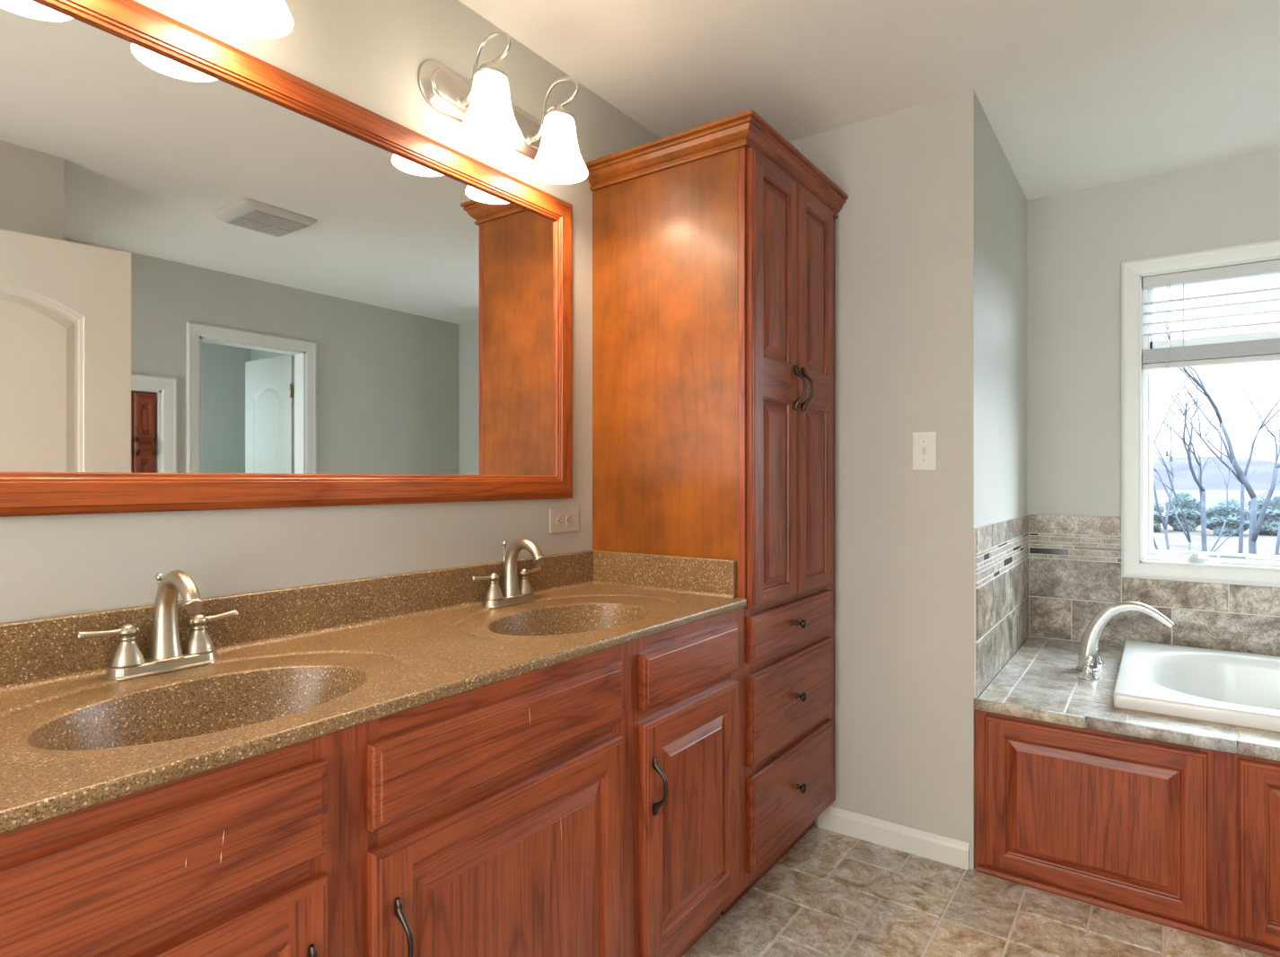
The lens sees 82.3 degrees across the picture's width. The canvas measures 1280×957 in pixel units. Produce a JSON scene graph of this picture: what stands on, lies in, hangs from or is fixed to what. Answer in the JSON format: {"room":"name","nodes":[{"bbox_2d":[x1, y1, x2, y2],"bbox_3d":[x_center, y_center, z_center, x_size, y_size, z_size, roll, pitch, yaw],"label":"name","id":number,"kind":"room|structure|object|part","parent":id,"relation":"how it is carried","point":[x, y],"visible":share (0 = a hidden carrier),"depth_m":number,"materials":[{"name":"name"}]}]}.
{"room":"bathroom","nodes":[
{"label":"bathroom","id":0,"kind":"room"},
{"bbox_2d":[0,0,660,622],"bbox_3d":[-1.448,0.001,0.583,0.120,2.440,5.670,0,0,35],"label":"wall","id":1,"kind":"structure","parent":0,"point":[369,54],"depth_m":1.64,"materials":[{"name":"beige paint"}]},
{"bbox_2d":[192,0,293,39],"bbox_3d":[-0.795,-0.952,1.212,0.214,0.253,0.464,0,0,35],"label":"vanity light","id":2,"kind":"object","parent":1,"relation":"attached to","point":[257,19],"visible":1,"depth_m":1.35,"materials":[{"name":"white glass"}]},
{"bbox_3d":[-0.700,-0.903,1.296,0.055,0.128,0.056,0,0,35],"label":"bulb","id":3,"kind":"part","parent":2,"relation":"part of","materials":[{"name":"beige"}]},
{"bbox_2d":[0,0,572,517],"bbox_3d":[-0.620,-0.384,1.620,0.026,0.882,1.428,0,0,35],"label":"wall mirror","id":4,"kind":"object","parent":1,"relation":"attached to","point":[229,280],"visible":1,"depth_m":1.42,"materials":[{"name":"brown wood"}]},
{"bbox_3d":[-0.620,0.023,1.620,0.026,0.069,1.428,0,0,35],"label":"frame","id":5,"kind":"part","parent":4,"relation":"part of","materials":[{"name":"wood"}]},
{"bbox_3d":[-0.620,-0.790,1.620,0.026,0.069,1.428,0,0,35],"label":"frame","id":6,"kind":"part","parent":4,"relation":"part of","materials":[{"name":"wood"}]},
{"bbox_3d":[-0.226,-0.384,2.174,0.026,0.882,0.069,0,0,35],"label":"frame","id":7,"kind":"part","parent":4,"relation":"part of","materials":[{"name":"wood"}]},
{"bbox_2d":[0,550,594,685],"bbox_3d":[-0.645,0.273,1.590,0.020,0.104,1.732,0,0,35],"label":"backsplash","id":8,"kind":"structure","parent":1,"relation":"attached to","point":[38,648],"depth_m":1.46,"materials":[{"name":"brown stone"}]},
{"bbox_2d":[418,30,588,184],"bbox_3d":[-0.312,-0.952,1.890,0.214,0.253,0.464,0,0,35],"label":"vanity light","id":9,"kind":"object","parent":1,"relation":"attached to","point":[486,113],"visible":1,"depth_m":1.83,"materials":[{"name":"white glass"}]},
{"bbox_3d":[-0.388,-0.969,1.944,0.028,0.120,0.464,0,0,35],"label":"plate","id":10,"kind":"part","parent":9,"relation":"part of","materials":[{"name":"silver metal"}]},
{"bbox_3d":[-0.379,-1.004,1.786,0.181,0.150,0.032,0,0,35],"label":"arm","id":11,"kind":"part","parent":9,"relation":"part of","materials":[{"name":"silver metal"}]},
{"bbox_3d":[-0.361,-0.899,1.773,0.157,0.146,0.157,0,0,35],"label":"lamp shade","id":12,"kind":"part","parent":9,"relation":"part of","materials":[{"name":"beige glass"}]},
{"bbox_3d":[-0.361,-0.903,1.773,0.055,0.128,0.056,0,0,35],"label":"bulb","id":13,"kind":"part","parent":9,"relation":"part of","materials":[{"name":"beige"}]},
{"bbox_3d":[-0.236,-1.004,1.987,0.181,0.150,0.032,0,0,35],"label":"arm","id":14,"kind":"part","parent":9,"relation":"part of","materials":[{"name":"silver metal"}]},
{"bbox_3d":[-0.217,-0.899,1.974,0.157,0.146,0.157,0,0,35],"label":"lamp shade","id":15,"kind":"part","parent":9,"relation":"part of","materials":[{"name":"beige glass"}]},
{"bbox_3d":[-0.217,-0.903,1.974,0.055,0.128,0.056,0,0,35],"label":"bulb","id":16,"kind":"part","parent":9,"relation":"part of","materials":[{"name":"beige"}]},
{"bbox_2d":[549,507,578,534],"bbox_3d":[-0.225,0.122,2.189,0.009,0.074,0.130,0,0,35],"label":"wall outlet","id":17,"kind":"object","parent":1,"relation":"attached to","point":[561,520],"visible":1,"depth_m":2.19,"materials":[{"name":"white plastic"}]},
{"bbox_2d":[556,514,564,526],"bbox_3d":[-0.235,0.122,2.170,0.003,0.035,0.035,0,0,35],"label":"receptacle","id":18,"kind":"object","parent":17,"relation":"attached to","point":[560,518],"depth_m":2.17,"materials":[{"name":"white plastic"}]},
{"bbox_2d":[565,514,573,526],"bbox_3d":[-0.212,0.122,2.203,0.003,0.035,0.035,0,0,35],"label":"receptacle","id":19,"kind":"object","parent":17,"relation":"attached to","point":[569,518],"depth_m":2.20,"materials":[{"name":"white plastic"}]},
{"bbox_2d":[458,0,1279,200],"bbox_3d":[0.849,-1.269,-0.120,4.678,0.100,7.190,0,0,35],"label":"ceiling","id":20,"kind":"structure","parent":0,"point":[1074,95],"depth_m":2.16,"materials":[{"name":"paint"}]},
{"bbox_2d":[789,89,1026,869],"bbox_3d":[0.919,0.001,3.064,1.099,2.440,1.117,0,0,35],"label":"wall partition","id":21,"kind":"structure","parent":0,"point":[931,227],"depth_m":2.43,"materials":[{"name":"beige paint"}]},
{"bbox_2d":[817,805,969,869],"bbox_3d":[0.828,1.180,2.435,0.494,0.082,0.012,0,0,35],"label":"baseboard","id":22,"kind":"structure","parent":21,"relation":"attached to","point":[940,848],"depth_m":2.41,"materials":[{"name":"white paint"}]},
{"bbox_2d":[911,430,936,470],"bbox_3d":[0.917,-0.092,2.368,0.075,0.126,0.018,0,0,35],"label":"light switch","id":23,"kind":"object","parent":21,"relation":"attached to","point":[924,443],"visible":1,"depth_m":2.37,"materials":[{"name":"white paint"}]},
{"bbox_2d":[973,514,1028,698],"bbox_3d":[1.371,0.418,2.743,0.010,0.531,1.114,0,0,35],"label":"tiled wall","id":24,"kind":"structure","parent":21,"relation":"attached to","point":[1001,548],"depth_m":2.60,"materials":[{"name":"tile"}]},
{"bbox_2d":[682,824,1272,956],"bbox_3d":[0.849,1.271,-0.120,4.678,0.100,7.190,0,0,35],"label":"floor","id":25,"kind":"structure","parent":0,"point":[832,894],"depth_m":2.04,"materials":[{"name":"tile"}]},
{"bbox_2d":[0,606,744,956],"bbox_3d":[-0.413,0.782,1.425,0.589,0.876,1.732,0,0,35],"label":"vanity cabinet","id":26,"kind":"object","parent":25,"relation":"on","point":[591,804],"visible":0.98,"depth_m":1.15,"materials":[{"name":"brown wood"}]},
{"bbox_3d":[-0.545,0.439,0.811,0.019,0.122,0.430,0,0,35],"label":"false drawer","id":27,"kind":"part","parent":26,"relation":"part of","materials":[{"name":"brown wood"}]},
{"bbox_3d":[-0.545,0.805,0.811,0.019,0.548,0.430,0,0,35],"label":"cabinet door","id":28,"kind":"part","parent":26,"relation":"part of","materials":[{"name":"brown wood"}]},
{"bbox_3d":[-0.417,0.670,0.948,0.042,0.127,0.010,0,0,35],"label":"handle","id":29,"kind":"part","parent":26,"relation":"part of","materials":[{"name":"brown metal"}]},
{"bbox_2d":[0,550,746,833],"bbox_3d":[-0.433,0.345,1.439,0.540,0.247,1.732,0,0,35],"label":"countertop","id":30,"kind":"structure","parent":26,"relation":"on","point":[369,649],"depth_m":1.26,"materials":[{"name":"brown stone"}]},
{"bbox_2d":[75,569,238,680],"bbox_3d":[-0.820,0.239,1.260,0.185,0.174,0.184,0,0,-10],"label":"faucet","id":31,"kind":"object","parent":30,"relation":"on","point":[127,661],"visible":1,"depth_m":1.24,"materials":[{"name":"silver metal"}]},
{"bbox_3d":[-0.865,0.252,1.194,0.026,0.025,0.085,0,0,35],"label":"lever","id":32,"kind":"part","parent":31,"relation":"part of","materials":[{"name":"silver metal"}]},
{"bbox_3d":[-0.850,0.283,1.215,0.050,0.047,0.050,0,0,35],"label":"handle","id":33,"kind":"part","parent":31,"relation":"part of","materials":[{"name":"silver metal"}]},
{"bbox_3d":[-0.833,0.235,1.270,0.013,0.146,0.014,0,0,35],"label":"lift rod","id":34,"kind":"part","parent":31,"relation":"part of","materials":[{"name":"silver metal"}]},
{"bbox_3d":[-0.818,0.316,1.260,0.057,0.020,0.172,0,0,35],"label":"plate","id":35,"kind":"part","parent":31,"relation":"part of","materials":[{"name":"silver metal"}]},
{"bbox_3d":[-0.778,0.230,1.231,0.136,0.156,0.049,0,0,35],"label":"spout","id":36,"kind":"part","parent":31,"relation":"part of","materials":[{"name":"silver metal"}]},
{"bbox_3d":[-0.786,0.283,1.305,0.050,0.047,0.050,0,0,35],"label":"handle","id":37,"kind":"part","parent":31,"relation":"part of","materials":[{"name":"silver metal"}]},
{"bbox_3d":[-0.771,0.252,1.326,0.026,0.025,0.085,0,0,35],"label":"lever","id":38,"kind":"part","parent":31,"relation":"part of","materials":[{"name":"silver metal"}]},
{"bbox_2d":[27,666,366,750],"bbox_3d":[-0.621,0.399,1.084,0.308,0.139,0.444,0,0,35],"label":"basin","id":39,"kind":"object","parent":30,"relation":"in","point":[179,713],"depth_m":1.17,"materials":[{"name":"brown stone"}]},
{"bbox_2d":[470,538,544,608],"bbox_3d":[-0.346,0.239,1.926,0.185,0.174,0.184,0,0,-10],"label":"faucet","id":40,"kind":"object","parent":30,"relation":"on","point":[512,592],"visible":1,"depth_m":1.90,"materials":[{"name":"silver metal"}]},
{"bbox_3d":[-0.391,0.252,1.859,0.026,0.025,0.085,0,0,35],"label":"lever","id":41,"kind":"part","parent":40,"relation":"part of","materials":[{"name":"silver metal"}]},
{"bbox_3d":[-0.376,0.283,1.881,0.050,0.047,0.050,0,0,35],"label":"handle","id":42,"kind":"part","parent":40,"relation":"part of","materials":[{"name":"silver metal"}]},
{"bbox_3d":[-0.359,0.235,1.936,0.013,0.146,0.014,0,0,35],"label":"lift rod","id":43,"kind":"part","parent":40,"relation":"part of","materials":[{"name":"silver metal"}]},
{"bbox_3d":[-0.344,0.316,1.925,0.057,0.020,0.172,0,0,35],"label":"plate","id":44,"kind":"part","parent":40,"relation":"part of","materials":[{"name":"silver metal"}]},
{"bbox_3d":[-0.304,0.230,1.897,0.136,0.156,0.049,0,0,35],"label":"spout","id":45,"kind":"part","parent":40,"relation":"part of","materials":[{"name":"silver metal"}]},
{"bbox_3d":[-0.312,0.283,1.970,0.050,0.047,0.050,0,0,35],"label":"handle","id":46,"kind":"part","parent":40,"relation":"part of","materials":[{"name":"silver metal"}]},
{"bbox_3d":[-0.297,0.252,1.992,0.026,0.025,0.085,0,0,35],"label":"lever","id":47,"kind":"part","parent":40,"relation":"part of","materials":[{"name":"silver metal"}]},
{"bbox_2d":[488,604,648,635],"bbox_3d":[-0.159,0.399,1.728,0.308,0.139,0.444,0,0,35],"label":"basin","id":48,"kind":"object","parent":30,"relation":"in","point":[550,619],"depth_m":1.88,"materials":[{"name":"brown stone"}]},
{"bbox_3d":[-0.341,0.670,1.055,0.042,0.127,0.010,0,0,35],"label":"handle","id":49,"kind":"part","parent":26,"relation":"part of","materials":[{"name":"brown metal"}]},
{"bbox_3d":[-0.210,0.439,1.281,0.019,0.122,0.591,0,0,35],"label":"false drawer","id":50,"kind":"part","parent":26,"relation":"part of","materials":[{"name":"brown wood"}]},
{"bbox_3d":[-0.210,0.805,1.281,0.019,0.548,0.591,0,0,35],"label":"cabinet door","id":51,"kind":"part","parent":26,"relation":"part of","materials":[{"name":"brown wood"}]},
{"bbox_3d":[0.043,0.670,1.593,0.042,0.127,0.010,0,0,35],"label":"handle","id":52,"kind":"part","parent":26,"relation":"part of","materials":[{"name":"brown metal"}]},
{"bbox_3d":[0.130,0.439,1.760,0.019,0.122,0.433,0,0,35],"label":"false drawer","id":53,"kind":"part","parent":26,"relation":"part of","materials":[{"name":"brown wood"}]},
{"bbox_3d":[0.130,0.805,1.760,0.019,0.548,0.433,0,0,35],"label":"cabinet door","id":54,"kind":"part","parent":26,"relation":"part of","materials":[{"name":"brown wood"}]},
{"bbox_2d":[584,108,848,915],"bbox_3d":[0.274,0.122,2.389,0.589,2.196,0.726,0,0,35],"label":"linen cabinet","id":55,"kind":"object","parent":25,"relation":"on","point":[714,242],"visible":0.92,"depth_m":2.14,"materials":[{"name":"brown wood"}]},
{"bbox_3d":[0.065,0.138,2.160,0.514,2.164,0.018,0,0,35],"label":"panel","id":56,"kind":"part","parent":55,"relation":"part of","materials":[{"name":"brown wood"}]},
{"bbox_3d":[0.270,-0.940,2.392,0.579,0.071,0.726,0,0,35],"label":"crown moulding","id":57,"kind":"part","parent":55,"relation":"part of","materials":[{"name":"brown wood"}]},
{"bbox_3d":[0.388,-0.275,2.122,0.019,1.264,0.300,0,0,35],"label":"cabinet door","id":58,"kind":"part","parent":55,"relation":"part of","materials":[{"name":"brown wood"}]},
{"bbox_3d":[0.474,0.085,2.275,0.019,2.058,0.680,0,0,35],"label":"frame","id":59,"kind":"part","parent":55,"relation":"part of","materials":[{"name":"brown wood"}]},
{"bbox_3d":[0.474,0.944,2.243,0.019,0.260,0.603,0,0,35],"label":"drawer","id":60,"kind":"part","parent":55,"relation":"part of","materials":[{"name":"brown wood"}]},
{"bbox_3d":[0.474,0.660,2.243,0.019,0.250,0.603,0,0,35],"label":"drawer","id":61,"kind":"part","parent":55,"relation":"part of","materials":[{"name":"brown wood"}]},
{"bbox_3d":[0.474,0.439,2.243,0.019,0.128,0.603,0,0,35],"label":"drawer","id":62,"kind":"part","parent":55,"relation":"part of","materials":[{"name":"brown wood"}]},
{"bbox_3d":[0.481,-0.277,2.208,0.042,0.137,0.010,0,0,35],"label":"handle","id":63,"kind":"part","parent":55,"relation":"part of","materials":[{"name":"brown metal"}]},
{"bbox_3d":[0.491,0.937,2.226,0.029,0.029,0.029,0,0,35],"label":"knob","id":64,"kind":"part","parent":55,"relation":"part of","materials":[{"name":"brown metal"}]},
{"bbox_3d":[0.491,0.660,2.226,0.029,0.029,0.029,0,0,35],"label":"knob","id":65,"kind":"part","parent":55,"relation":"part of","materials":[{"name":"brown metal"}]},
{"bbox_3d":[0.491,0.438,2.226,0.029,0.029,0.029,0,0,35],"label":"knob","id":66,"kind":"part","parent":55,"relation":"part of","materials":[{"name":"brown metal"}]},
{"bbox_3d":[0.513,-0.277,2.254,0.042,0.137,0.010,0,0,35],"label":"handle","id":67,"kind":"part","parent":55,"relation":"part of","materials":[{"name":"brown metal"}]},
{"bbox_3d":[0.563,-0.275,2.368,0.019,1.264,0.298,0,0,35],"label":"cabinet door","id":68,"kind":"part","parent":55,"relation":"part of","materials":[{"name":"brown wood"}]},
{"bbox_2d":[973,636,1279,956],"bbox_3d":[2.187,0.952,2.148,2.028,0.537,1.116,0,0,35],"label":"tub surround","id":69,"kind":"object","parent":25,"relation":"on","point":[1173,822],"visible":0.88,"depth_m":2.07,"materials":[{"name":"brown wood"}]},
{"bbox_3d":[1.294,0.966,2.116,0.547,0.466,0.019,0,0,35],"label":"raised panel","id":70,"kind":"part","parent":69,"relation":"part of","materials":[{"name":"brown wood"}]},
{"bbox_2d":[1076,601,1174,680],"bbox_3d":[1.656,0.554,2.621,0.308,0.257,0.291,0,0,-3],"label":"tub faucet","id":71,"kind":"object","parent":69,"relation":"on","point":[1089,658],"visible":1,"depth_m":2.59,"materials":[{"name":"silver metal"}]},
{"bbox_3d":[1.541,0.658,2.518,0.062,0.050,0.062,0,0,35],"label":"handle","id":72,"kind":"part","parent":71,"relation":"part of","materials":[{"name":"silver metal"}]},
{"bbox_3d":[1.530,0.622,2.502,0.031,0.032,0.071,0,0,35],"label":"lever","id":73,"kind":"part","parent":71,"relation":"part of","materials":[{"name":"silver metal"}]},
{"bbox_3d":[1.698,0.658,2.738,0.062,0.050,0.062,0,0,35],"label":"handle","id":74,"kind":"part","parent":71,"relation":"part of","materials":[{"name":"silver metal"}]},
{"bbox_3d":[1.876,1.211,1.702,2.018,0.019,0.019,0,0,35],"label":"moulding","id":75,"kind":"part","parent":69,"relation":"part of","materials":[{"name":"brown wood"}]},
{"bbox_2d":[1112,640,1279,733],"bbox_3d":[2.298,0.840,2.104,1.544,0.405,0.896,0,0,35],"label":"bathtub","id":76,"kind":"object","parent":69,"relation":"in","point":[1240,689],"visible":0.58,"depth_m":2.60,"materials":[{"name":"white ceramic"}]},
{"bbox_3d":[1.779,0.966,1.771,0.515,0.466,0.019,0,0,35],"label":"raised panel","id":77,"kind":"part","parent":69,"relation":"part of","materials":[{"name":"brown wood"}]},
{"bbox_2d":[1026,150,1279,647],"bbox_3d":[3.143,0.001,2.413,3.879,2.440,0.403,0,0,35],"label":"wall","id":78,"kind":"structure","parent":0,"point":[1078,241],"depth_m":3.05,"materials":[{"name":"beige paint"}]},
{"bbox_2d":[1028,514,1279,656],"bbox_3d":[2.290,0.418,2.767,1.478,0.531,0.010,0,0,35],"label":"tiled wall","id":79,"kind":"structure","parent":78,"relation":"attached to","point":[1074,561],"depth_m":3.00,"materials":[{"name":"tile"}]},
{"bbox_2d":[1121,239,1279,587],"bbox_3d":[2.415,-0.244,2.765,0.996,1.284,0.168,0,0,35],"label":"window","id":80,"kind":"structure","parent":78,"relation":"in","point":[1139,559],"depth_m":2.96,"materials":[{"name":"white paint"}]},
{"bbox_3d":[2.161,0.298,2.898,0.080,0.037,0.022,0,0,29],"label":"crank handle","id":81,"kind":"part","parent":80,"relation":"part of","materials":[{"name":"white plastic"}]},
{"bbox_2d":[1142,259,1279,461],"bbox_3d":[2.392,-0.444,2.732,0.852,0.745,0.056,0,0,35],"label":"window blind","id":82,"kind":"object","parent":80,"relation":"attached to","point":[1259,350],"visible":1,"depth_m":2.84,"materials":[{"name":"white plastic"}]},
{"bbox_3d":[2.103,-0.435,2.911,0.015,0.688,0.002,0,0,35],"label":"pull cord","id":83,"kind":"part","parent":82,"relation":"part of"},
{"bbox_3d":[2.155,-0.611,2.906,0.002,0.335,0.048,0,0,35],"label":"ladder cord","id":84,"kind":"part","parent":82,"relation":"part of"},
{"bbox_3d":[2.394,-0.456,2.735,0.852,0.019,0.044,0,0,35],"label":"rail","id":85,"kind":"part","parent":82,"relation":"part of","materials":[{"name":"white plastic"}]},
{"bbox_3d":[2.430,-0.245,2.785,0.820,1.106,0.042,0,0,35],"label":"sash","id":86,"kind":"part","parent":80,"relation":"part of","materials":[{"name":"white plastic"}]},
{"label":"outside","id":87,"kind":"structure","parent":0,"visible":0},
{"bbox_2d":[1153,490,1279,554],"bbox_3d":[117.451,3.911,164.959,520.000,1.620,395.000,0,0,35],"label":"ground","id":88,"kind":"structure","parent":87,"point":[1266,544],"depth_m":56.73,"materials":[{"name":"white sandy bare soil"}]},
{"bbox_2d":[1153,501,1166,532],"bbox_3d":[44.264,3.325,64.236,3.053,3.046,3.301,0,0,-14],"label":"evergreen shrub","id":89,"kind":"object","parent":88,"relation":"on","point":[1157,521],"visible":0.22,"depth_m":63.23,"materials":[{"name":"green plant"}]},
{"bbox_2d":[1164,491,1206,531],"bbox_3d":[48.095,3.091,64.713,3.026,3.985,3.232,0,0,35],"label":"evergreen shrub","id":90,"kind":"object","parent":88,"relation":"on","point":[1191,507],"visible":0.74,"depth_m":63.94,"materials":[{"name":"green plant"}]},
{"bbox_2d":[1153,363,1246,552],"bbox_3d":[15.497,0.614,20.626,2.226,7.826,3.275,0,0,-34],"label":"bare tree","id":91,"kind":"object","parent":88,"relation":"on","point":[1202,491],"visible":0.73,"depth_m":20.60,"materials":[{"name":"grey plant"}]},
{"bbox_2d":[1153,291,1279,553],"bbox_3d":[13.696,0.154,17.101,5.519,8.738,2.451,0,0,-5],"label":"bare tree","id":92,"kind":"object","parent":88,"relation":"on","point":[1255,526],"visible":0.56,"depth_m":16.86,"materials":[{"name":"grey plant"}]},
{"bbox_2d":[1153,289,1279,552],"bbox_3d":[8.625,0.133,12.698,3.682,8.782,3.990,0,0,-14],"label":"bare tree","id":93,"kind":"object","parent":88,"relation":"on","point":[1164,524],"visible":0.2,"depth_m":12.15,"materials":[{"name":"grey plant"}]},
{"bbox_2d":[1153,367,1279,553],"bbox_3d":[18.729,-0.102,22.783,4.984,9.254,3.155,0,0,35],"label":"bare tree","id":94,"kind":"object","parent":88,"relation":"on","point":[1241,516],"visible":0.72,"depth_m":23.08,"materials":[{"name":"grey plant"}]},
{"bbox_2d":[1205,499,1250,535],"bbox_3d":[47.249,3.287,58.936,2.843,3.428,3.265,0,0,-29],"label":"evergreen shrub","id":95,"kind":"object","parent":88,"relation":"on","point":[1215,516],"visible":0.81,"depth_m":58.32,"materials":[{"name":"green plant"}]},
{"bbox_2d":[1227,364,1279,555],"bbox_3d":[12.501,0.883,13.702,3.726,7.282,3.635,0,0,-14],"label":"bare tree","id":96,"kind":"object","parent":88,"relation":"on","point":[1277,546],"visible":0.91,"depth_m":14.25,"materials":[{"name":"grey plant"}]},
{"bbox_2d":[1247,495,1279,535],"bbox_3d":[51.108,3.138,59.323,3.364,3.701,3.188,0,0,-2],"label":"evergreen shrub","id":97,"kind":"object","parent":88,"relation":"on","point":[1270,524],"visible":0.45,"depth_m":58.50,"materials":[{"name":"green plant"}]},
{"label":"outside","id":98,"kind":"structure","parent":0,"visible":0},
{"bbox_2d":[1153,456,1279,490],"bbox_3d":[220.402,-4.905,309.553,660.000,18.252,160.000,0,0,35],"label":"hills","id":99,"kind":"structure","parent":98,"point":[1212,477],"depth_m":256.36,"materials":[{"name":"white snow"}]}
]}

